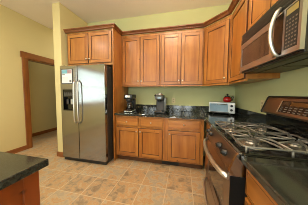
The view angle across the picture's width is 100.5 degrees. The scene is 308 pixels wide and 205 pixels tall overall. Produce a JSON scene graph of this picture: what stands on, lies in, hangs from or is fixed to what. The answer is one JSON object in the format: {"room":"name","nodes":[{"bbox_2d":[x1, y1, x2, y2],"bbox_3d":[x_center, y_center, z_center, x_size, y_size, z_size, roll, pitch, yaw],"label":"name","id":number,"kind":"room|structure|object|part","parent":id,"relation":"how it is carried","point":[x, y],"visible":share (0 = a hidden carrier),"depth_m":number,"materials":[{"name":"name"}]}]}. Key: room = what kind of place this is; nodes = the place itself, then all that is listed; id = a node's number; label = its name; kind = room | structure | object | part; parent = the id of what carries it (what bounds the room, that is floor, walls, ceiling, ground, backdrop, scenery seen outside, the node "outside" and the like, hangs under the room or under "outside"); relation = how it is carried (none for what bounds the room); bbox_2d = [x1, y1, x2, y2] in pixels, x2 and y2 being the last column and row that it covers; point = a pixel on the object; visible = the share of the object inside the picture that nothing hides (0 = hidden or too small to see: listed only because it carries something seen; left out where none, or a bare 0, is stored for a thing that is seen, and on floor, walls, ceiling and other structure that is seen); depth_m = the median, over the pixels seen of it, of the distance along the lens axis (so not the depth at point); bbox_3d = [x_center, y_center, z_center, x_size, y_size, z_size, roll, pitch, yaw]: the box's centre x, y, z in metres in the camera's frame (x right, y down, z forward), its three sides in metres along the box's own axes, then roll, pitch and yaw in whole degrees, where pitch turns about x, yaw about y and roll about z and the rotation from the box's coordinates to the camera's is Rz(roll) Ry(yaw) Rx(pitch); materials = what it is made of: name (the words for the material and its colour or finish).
{"room":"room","nodes":[
{"label":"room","id":0,"kind":"room"},
{"bbox_2d":[0,4,53,151],"bbox_3d":[-3.214,-0.346,1.666,0.150,2.957,8.750,1,4,13],"label":"wall","id":1,"kind":"structure","parent":0,"point":[18,32],"depth_m":2.67,"materials":[{"name":"yellow paint"}]},
{"bbox_2d":[7,145,26,153],"bbox_3d":[-2.954,1.032,2.574,0.014,0.095,0.664,1,4,13],"label":"baseboard","id":2,"kind":"structure","parent":1,"relation":"attached to","point":[22,148],"depth_m":2.75,"materials":[{"name":"brown wood"}]},
{"bbox_2d":[20,51,54,148],"bbox_3d":[-2.815,-0.060,3.381,0.180,2.173,1.144,1,4,13],"label":"door frame","id":3,"kind":"structure","parent":1,"relation":"in","point":[25,56],"depth_m":2.89,"materials":[{"name":"brown wood"}]},
{"bbox_2d":[28,61,56,132],"bbox_3d":[-3.471,-0.512,4.223,0.120,2.957,3.870,1,4,13],"label":"wall","id":4,"kind":"structure","parent":0,"point":[41,76],"depth_m":3.98,"materials":[{"name":"yellow paint"}]},
{"bbox_2d":[32,127,56,136],"bbox_3d":[-3.417,0.917,4.299,0.014,0.095,3.610,1,4,13],"label":"baseboard","id":5,"kind":"structure","parent":4,"relation":"attached to","point":[52,129],"depth_m":4.03,"materials":[{"name":"brown wood"}]},
{"bbox_2d":[52,2,87,151],"bbox_3d":[-1.504,-0.483,4.005,0.172,2.957,3.121,1,4,13],"label":"wall partition","id":6,"kind":"structure","parent":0,"point":[63,18],"depth_m":2.49,"materials":[{"name":"yellow paint"}]},
{"bbox_2d":[57,151,63,156],"bbox_3d":[-1.530,0.946,4.087,0.178,0.095,3.126,1,4,13],"label":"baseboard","id":7,"kind":"structure","parent":6,"relation":"attached to","point":[60,154],"depth_m":2.57,"materials":[{"name":"brown wood"}]},
{"bbox_2d":[15,130,205,204],"bbox_3d":[-1.825,1.225,1.369,6.350,0.120,9.200,1,4,13],"label":"floor","id":8,"kind":"structure","parent":0,"point":[63,181],"depth_m":1.84,"materials":[{"name":"tile"}]},
{"bbox_2d":[0,171,39,204],"bbox_3d":[-1.263,0.814,0.084,0.999,0.874,1.498,1,4,13],"label":"base cabinet","id":9,"kind":"object","parent":8,"relation":"on","point":[26,191],"visible":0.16,"depth_m":0.61,"materials":[{"name":"brown wood"}]},
{"bbox_2d":[0,152,48,190],"bbox_3d":[-1.271,0.358,0.047,1.079,0.039,1.578,1,4,13],"label":"countertop","id":10,"kind":"structure","parent":9,"relation":"on","point":[13,167],"depth_m":0.62,"materials":[{"name":"black stone"}]},
{"bbox_2d":[60,63,113,164],"bbox_3d":[-1.198,0.203,2.614,0.912,1.772,0.816,1,4,13],"label":"refrigerator","id":11,"kind":"object","parent":8,"relation":"on","point":[86,103],"visible":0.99,"depth_m":2.27,"materials":[{"name":"silver metal"}]},
{"bbox_2d":[61,69,72,83],"bbox_3d":[-1.564,-0.468,2.300,0.248,0.271,0.006,1,4,13],"label":"notice sheet","id":12,"kind":"object","parent":11,"relation":"attached to","point":[66,74],"visible":1,"depth_m":2.30,"materials":[{"name":"white paper"}]},
{"bbox_3d":[-1.532,0.184,2.371,0.368,1.685,0.066,1,4,13],"label":"freezer door","id":13,"kind":"part","parent":11,"relation":"part of","materials":[{"name":"silver metal"}]},
{"bbox_3d":[-1.402,-0.006,2.265,0.021,0.781,0.073,1,4,13],"label":"handle","id":14,"kind":"part","parent":11,"relation":"part of","materials":[{"name":"silver metal"}]},
{"bbox_3d":[-1.322,-0.004,2.247,0.021,0.781,0.073,1,4,13],"label":"handle","id":15,"kind":"part","parent":11,"relation":"part of","materials":[{"name":"silver metal"}]},
{"bbox_3d":[-1.083,0.194,2.269,0.536,1.685,0.066,1,4,13],"label":"door","id":16,"kind":"part","parent":11,"relation":"part of","materials":[{"name":"silver metal"}]},
{"bbox_2d":[67,28,127,160],"bbox_3d":[-1.151,-0.132,2.742,1.004,2.425,0.664,1,4,13],"label":"tall cabinet","id":17,"kind":"object","parent":8,"relation":"on","point":[100,46],"visible":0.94,"depth_m":2.40,"materials":[{"name":"brown wood"}]},
{"bbox_3d":[-1.458,-1.021,2.456,0.462,0.550,0.020,1,4,13],"label":"door","id":18,"kind":"part","parent":17,"relation":"part of","materials":[{"name":"brown wood"}]},
{"bbox_3d":[-0.992,-1.010,2.350,0.478,0.550,0.020,1,4,13],"label":"door","id":19,"kind":"part","parent":17,"relation":"part of","materials":[{"name":"brown wood"}]},
{"bbox_3d":[-0.669,-0.122,2.647,0.021,2.425,0.634,1,4,13],"label":"panel","id":20,"kind":"part","parent":17,"relation":"part of","materials":[{"name":"brown wood"}]},
{"bbox_2d":[63,0,239,35],"bbox_3d":[-0.409,-1.303,1.686,2.903,0.056,1.609,1,4,13],"label":"crown molding","id":21,"kind":"structure","parent":17,"relation":"attached to","point":[234,3],"depth_m":2.29,"materials":[{"name":"brown wood"}]},
{"bbox_2d":[116,115,164,163],"bbox_3d":[-0.214,0.662,2.587,0.925,0.874,0.635,1,4,13],"label":"base cabinet","id":22,"kind":"object","parent":8,"relation":"on","point":[138,138],"visible":0.97,"depth_m":2.31,"materials":[{"name":"brown wood"}]},
{"bbox_3d":[-0.490,0.344,2.345,0.436,0.155,0.020,1,4,13],"label":"drawer","id":23,"kind":"part","parent":22,"relation":"part of","materials":[{"name":"brown wood"}]},
{"bbox_3d":[-0.493,0.720,2.369,0.436,0.527,0.020,1,4,13],"label":"door","id":24,"kind":"part","parent":22,"relation":"part of","materials":[{"name":"brown wood"}]},
{"bbox_3d":[-0.060,0.729,2.271,0.432,0.527,0.020,1,4,13],"label":"door","id":25,"kind":"part","parent":22,"relation":"part of","materials":[{"name":"brown wood"}]},
{"bbox_3d":[-0.051,0.354,2.245,0.418,0.155,0.020,1,4,13],"label":"drawer","id":26,"kind":"part","parent":22,"relation":"part of","materials":[{"name":"brown wood"}]},
{"bbox_2d":[114,104,265,126],"bbox_3d":[0.352,0.175,2.159,2.197,0.160,1.162,1,4,13],"label":"countertop","id":27,"kind":"structure","parent":22,"relation":"on","point":[173,111],"depth_m":2.23,"materials":[{"name":"black stone"}]},
{"bbox_2d":[124,94,135,111],"bbox_3d":[-0.478,0.011,2.551,0.170,0.345,0.253,1,4,13],"label":"coffee maker","id":28,"kind":"object","parent":27,"relation":"on","point":[130,98],"visible":1,"depth_m":2.47,"materials":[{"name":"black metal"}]},
{"bbox_3d":[-0.460,0.036,2.632,0.160,0.214,0.080,1,4,13],"label":"water tank","id":29,"kind":"part","parent":28,"relation":"part of","materials":[{"name":"black plastic"}]},
{"bbox_2d":[154,93,166,113],"bbox_3d":[0.135,0.002,2.486,0.222,0.381,0.299,1,4,13],"label":"pod coffee maker","id":30,"kind":"object","parent":27,"relation":"on","point":[161,100],"visible":0.98,"depth_m":2.42,"materials":[{"name":"black plastic"}]},
{"bbox_3d":[0.121,0.055,2.510,0.142,0.180,0.012,1,4,13],"label":"panel","id":31,"kind":"part","parent":30,"relation":"part of","materials":[{"name":"grey plastic"}]},
{"bbox_2d":[209,101,234,114],"bbox_3d":[1.232,0.100,2.332,0.415,0.222,0.236,3,4,33],"label":"toaster oven","id":32,"kind":"object","parent":27,"relation":"on","point":[214,106],"visible":0.98,"depth_m":2.25,"materials":[{"name":"silver plastic"}]},
{"bbox_3d":[1.149,0.086,2.281,0.292,0.144,0.010,3,4,33],"label":"glass door","id":33,"kind":"part","parent":32,"relation":"part of","materials":[{"name":"glass"}]},
{"bbox_2d":[223,94,233,101],"bbox_3d":[1.327,-0.084,2.302,0.140,0.150,0.156,-2,5,-39],"label":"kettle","id":34,"kind":"object","parent":32,"relation":"on","point":[227,98],"visible":0.96,"depth_m":2.27,"materials":[{"name":"metal"}]},
{"bbox_3d":[1.322,-0.054,2.310,0.140,0.090,0.140,1,4,13],"label":"pot","id":35,"kind":"part","parent":34,"relation":"part of","materials":[{"name":"red metal"}]},
{"bbox_2d":[164,118,203,168],"bbox_3d":[0.551,0.679,2.413,0.642,0.874,0.635,1,4,13],"label":"base cabinet","id":36,"kind":"object","parent":8,"relation":"on","point":[183,138],"visible":1,"depth_m":2.14,"materials":[{"name":"brown wood"}]},
{"bbox_2d":[162,160,178,165],"bbox_3d":[0.290,1.071,2.289,0.300,0.084,0.009,1,4,13],"label":"vent","id":37,"kind":"object","parent":36,"relation":"attached to","point":[163,162],"visible":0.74,"depth_m":2.29,"materials":[{"name":"black plastic"}]},
{"bbox_3d":[0.491,0.742,2.145,0.523,0.527,0.020,1,4,13],"label":"door","id":38,"kind":"part","parent":36,"relation":"part of","materials":[{"name":"brown wood"}]},
{"bbox_3d":[0.494,0.367,2.121,0.523,0.155,0.020,1,4,13],"label":"drawer","id":39,"kind":"part","parent":36,"relation":"part of","materials":[{"name":"brown wood"}]},
{"bbox_2d":[205,123,209,167],"bbox_3d":[1.036,0.728,1.714,0.635,0.874,0.533,1,4,13],"label":"base cabinet","id":40,"kind":"object","parent":8,"relation":"on","point":[208,125],"visible":0.09,"depth_m":1.94,"materials":[{"name":"brown wood"}]},
{"bbox_2d":[203,96,307,204],"bbox_3d":[0.820,0.575,1.087,0.740,1.257,0.758,1,4,13],"label":"gas range","id":41,"kind":"object","parent":8,"relation":"on","point":[284,135],"visible":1,"depth_m":0.95,"materials":[{"name":"silver metal"}]},
{"bbox_3d":[0.510,0.911,1.179,0.076,0.021,0.706,1,4,13],"label":"handle","id":42,"kind":"part","parent":41,"relation":"part of","materials":[{"name":"silver metal"}]},
{"bbox_3d":[0.579,0.991,1.167,0.082,0.263,0.756,1,4,13],"label":"storage drawer","id":43,"kind":"part","parent":41,"relation":"part of","materials":[{"name":"silver metal"}]},
{"bbox_3d":[0.508,0.440,1.150,0.097,0.034,0.734,1,4,13],"label":"handle","id":44,"kind":"part","parent":41,"relation":"part of","materials":[{"name":"silver metal"}]},
{"bbox_3d":[0.523,0.347,1.040,0.045,0.052,0.051,1,4,13],"label":"burner knob","id":45,"kind":"part","parent":41,"relation":"part of","materials":[{"name":"black plastic"}]},
{"bbox_3d":[0.494,0.355,0.913,0.045,0.052,0.051,1,4,13],"label":"burner knob","id":46,"kind":"part","parent":41,"relation":"part of","materials":[{"name":"black plastic"}]},
{"bbox_3d":[0.582,0.636,1.145,0.082,0.433,0.756,1,4,13],"label":"oven door","id":47,"kind":"part","parent":41,"relation":"part of","materials":[{"name":"silver metal"}]},
{"bbox_3d":[0.774,0.259,1.270,0.192,0.030,0.192,1,4,13],"label":"burner","id":48,"kind":"part","parent":41,"relation":"part of","materials":[{"name":"metal"}]},
{"bbox_3d":[0.691,0.281,0.905,0.204,0.030,0.204,1,4,13],"label":"burner","id":49,"kind":"part","parent":41,"relation":"part of","materials":[{"name":"metal"}]},
{"bbox_2d":[212,124,307,162],"bbox_3d":[0.846,0.295,1.063,0.532,0.028,0.756,1,4,13],"label":"cooktop","id":50,"kind":"object","parent":41,"relation":"in","point":[235,149],"depth_m":0.85,"materials":[{"name":"black metal"}]},
{"bbox_3d":[1.023,0.264,1.213,0.180,0.030,0.180,1,4,13],"label":"burner","id":51,"kind":"part","parent":41,"relation":"part of","materials":[{"name":"metal"}]},
{"bbox_3d":[1.121,0.043,0.985,0.126,0.164,0.724,1,4,13],"label":"control panel","id":52,"kind":"part","parent":41,"relation":"part of","materials":[{"name":"brown metal"}]},
{"bbox_3d":[1.153,-0.042,0.972,0.062,0.006,0.724,1,4,13],"label":"trim","id":53,"kind":"part","parent":41,"relation":"part of","materials":[{"name":"black plastic"}]},
{"bbox_3d":[0.939,0.287,0.848,0.180,0.030,0.180,1,4,13],"label":"burner","id":54,"kind":"part","parent":41,"relation":"part of","materials":[{"name":"metal"}]},
{"bbox_2d":[245,169,277,204],"bbox_3d":[0.722,0.814,0.338,0.635,0.874,0.760,1,4,13],"label":"base cabinet","id":55,"kind":"object","parent":8,"relation":"on","point":[256,194],"visible":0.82,"depth_m":0.64,"materials":[{"name":"brown wood"}]},
{"bbox_3d":[0.451,0.695,0.392,0.020,0.260,0.730,1,4,13],"label":"drawer","id":56,"kind":"part","parent":55,"relation":"part of","materials":[{"name":"brown wood"}]},
{"bbox_2d":[241,156,307,204],"bbox_3d":[0.727,0.298,0.291,0.633,0.160,0.789,1,4,13],"label":"countertop","id":57,"kind":"structure","parent":55,"relation":"on","point":[286,182],"depth_m":0.55,"materials":[{"name":"black stone"}]},
{"bbox_2d":[0,0,239,29],"bbox_3d":[-1.801,-1.845,1.173,6.350,0.120,9.200,1,4,13],"label":"ceiling","id":58,"kind":"structure","parent":0,"point":[40,11],"depth_m":2.51,"materials":[{"name":"paint"}]},
{"bbox_2d":[88,3,238,155],"bbox_3d":[-0.007,-0.399,2.882,3.246,2.957,0.150,1,4,13],"label":"wall","id":59,"kind":"structure","parent":0,"point":[183,95],"depth_m":2.66,"materials":[{"name":"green paint"}]},
{"bbox_2d":[122,32,160,86],"bbox_3d":[-0.232,-0.828,2.645,0.798,1.009,0.360,1,4,13],"label":"upper cabinet","id":60,"kind":"object","parent":59,"relation":"attached to","point":[141,53],"visible":0.99,"depth_m":2.50,"materials":[{"name":"brown wood"}]},
{"bbox_3d":[-0.452,-0.811,2.552,0.367,0.924,0.020,1,4,13],"label":"door","id":61,"kind":"part","parent":60,"relation":"part of","materials":[{"name":"brown wood"}]},
{"bbox_3d":[-0.265,-0.329,2.552,0.798,0.024,0.032,1,4,13],"label":"light rail","id":62,"kind":"part","parent":60,"relation":"part of","materials":[{"name":"brown wood"}]},
{"bbox_3d":[-0.082,-0.803,2.468,0.381,0.924,0.020,1,4,13],"label":"door","id":63,"kind":"part","parent":60,"relation":"part of","materials":[{"name":"brown wood"}]},
{"bbox_2d":[160,28,203,86],"bbox_3d":[0.530,-0.811,2.471,0.765,1.009,0.360,1,4,13],"label":"upper cabinet","id":64,"kind":"object","parent":59,"relation":"attached to","point":[182,51],"visible":1,"depth_m":2.33,"materials":[{"name":"brown wood"}]},
{"bbox_3d":[0.316,-0.794,2.378,0.364,0.924,0.020,1,4,13],"label":"door","id":65,"kind":"part","parent":64,"relation":"part of","materials":[{"name":"brown wood"}]},
{"bbox_3d":[0.498,-0.311,2.378,0.765,0.024,0.032,1,4,13],"label":"light rail","id":66,"kind":"part","parent":64,"relation":"part of","materials":[{"name":"brown wood"}]},
{"bbox_3d":[0.677,-0.786,2.295,0.366,0.924,0.020,1,4,13],"label":"door","id":67,"kind":"part","parent":64,"relation":"part of","materials":[{"name":"brown wood"}]},
{"bbox_2d":[203,14,248,85],"bbox_3d":[1.181,-0.787,2.182,0.634,1.009,0.634,1,4,13],"label":"upper cabinet","id":68,"kind":"object","parent":59,"relation":"attached to","point":[217,34],"visible":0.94,"depth_m":2.04,"materials":[{"name":"brown wood"}]},
{"bbox_3d":[0.996,-0.290,2.100,0.032,0.024,0.443,-2,4,-32],"label":"light rail","id":69,"kind":"part","parent":68,"relation":"part of","materials":[{"name":"brown wood"}]},
{"bbox_3d":[0.990,-0.769,2.062,0.020,0.924,0.411,-2,4,-32],"label":"door","id":70,"kind":"part","parent":68,"relation":"part of","materials":[{"name":"brown wood"}]},
{"bbox_2d":[235,67,307,113],"bbox_3d":[0.942,-0.169,-0.584,0.150,2.957,6.500,1,4,13],"label":"wall","id":71,"kind":"structure","parent":0,"point":[249,96],"depth_m":1.45,"materials":[{"name":"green paint"}]},
{"bbox_2d":[228,0,279,84],"bbox_3d":[1.187,-0.749,1.586,0.360,1.009,0.531,1,4,13],"label":"upper cabinet","id":72,"kind":"object","parent":71,"relation":"attached to","point":[239,19],"visible":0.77,"depth_m":1.56,"materials":[{"name":"brown wood"}]},
{"bbox_3d":[1.058,-0.260,1.646,0.032,0.024,0.531,1,4,13],"label":"light rail","id":73,"kind":"part","parent":72,"relation":"part of","materials":[{"name":"brown wood"}]},
{"bbox_3d":[1.049,-0.739,1.615,0.020,0.924,0.493,1,4,13],"label":"door","id":74,"kind":"part","parent":72,"relation":"part of","materials":[{"name":"brown wood"}]},
{"bbox_2d":[260,100,264,108],"bbox_3d":[1.353,0.029,1.601,0.008,0.116,0.076,1,4,13],"label":"wall outlet","id":75,"kind":"object","parent":71,"relation":"attached to","point":[262,101],"visible":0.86,"depth_m":1.60,"materials":[{"name":"beige plastic"}]},
{"bbox_2d":[248,0,277,29],"bbox_3d":[1.059,-0.949,0.937,0.330,0.529,0.762,1,4,13],"label":"upper cabinet","id":76,"kind":"object","parent":71,"relation":"attached to","point":[257,8],"visible":0.34,"depth_m":1.18,"materials":[{"name":"brown wood"}]},
{"bbox_2d":[240,0,307,73],"bbox_3d":[1.004,-0.482,0.991,0.434,0.402,0.734,1,4,13],"label":"microwave","id":77,"kind":"object","parent":76,"relation":"attached to","point":[277,42],"visible":1,"depth_m":0.84,"materials":[{"name":"silver plastic"}]},
{"bbox_3d":[0.879,-0.448,1.087,0.022,0.280,0.607,1,4,13],"label":"door","id":78,"kind":"part","parent":77,"relation":"part of","materials":[{"name":"silver metal"}]},
{"bbox_3d":[0.779,-0.447,0.829,0.070,0.316,0.023,1,4,13],"label":"handle","id":79,"kind":"part","parent":77,"relation":"part of","materials":[{"name":"silver metal"}]},
{"bbox_3d":[0.798,-0.437,0.733,0.020,0.242,0.099,1,4,13],"label":"control panel","id":80,"kind":"part","parent":77,"relation":"part of","materials":[{"name":"black plastic"}]},
{"bbox_3d":[0.797,-0.426,0.729,0.022,0.280,0.125,1,4,13],"label":"control frame","id":81,"kind":"part","parent":77,"relation":"part of","materials":[{"name":"silver metal"}]}
]}

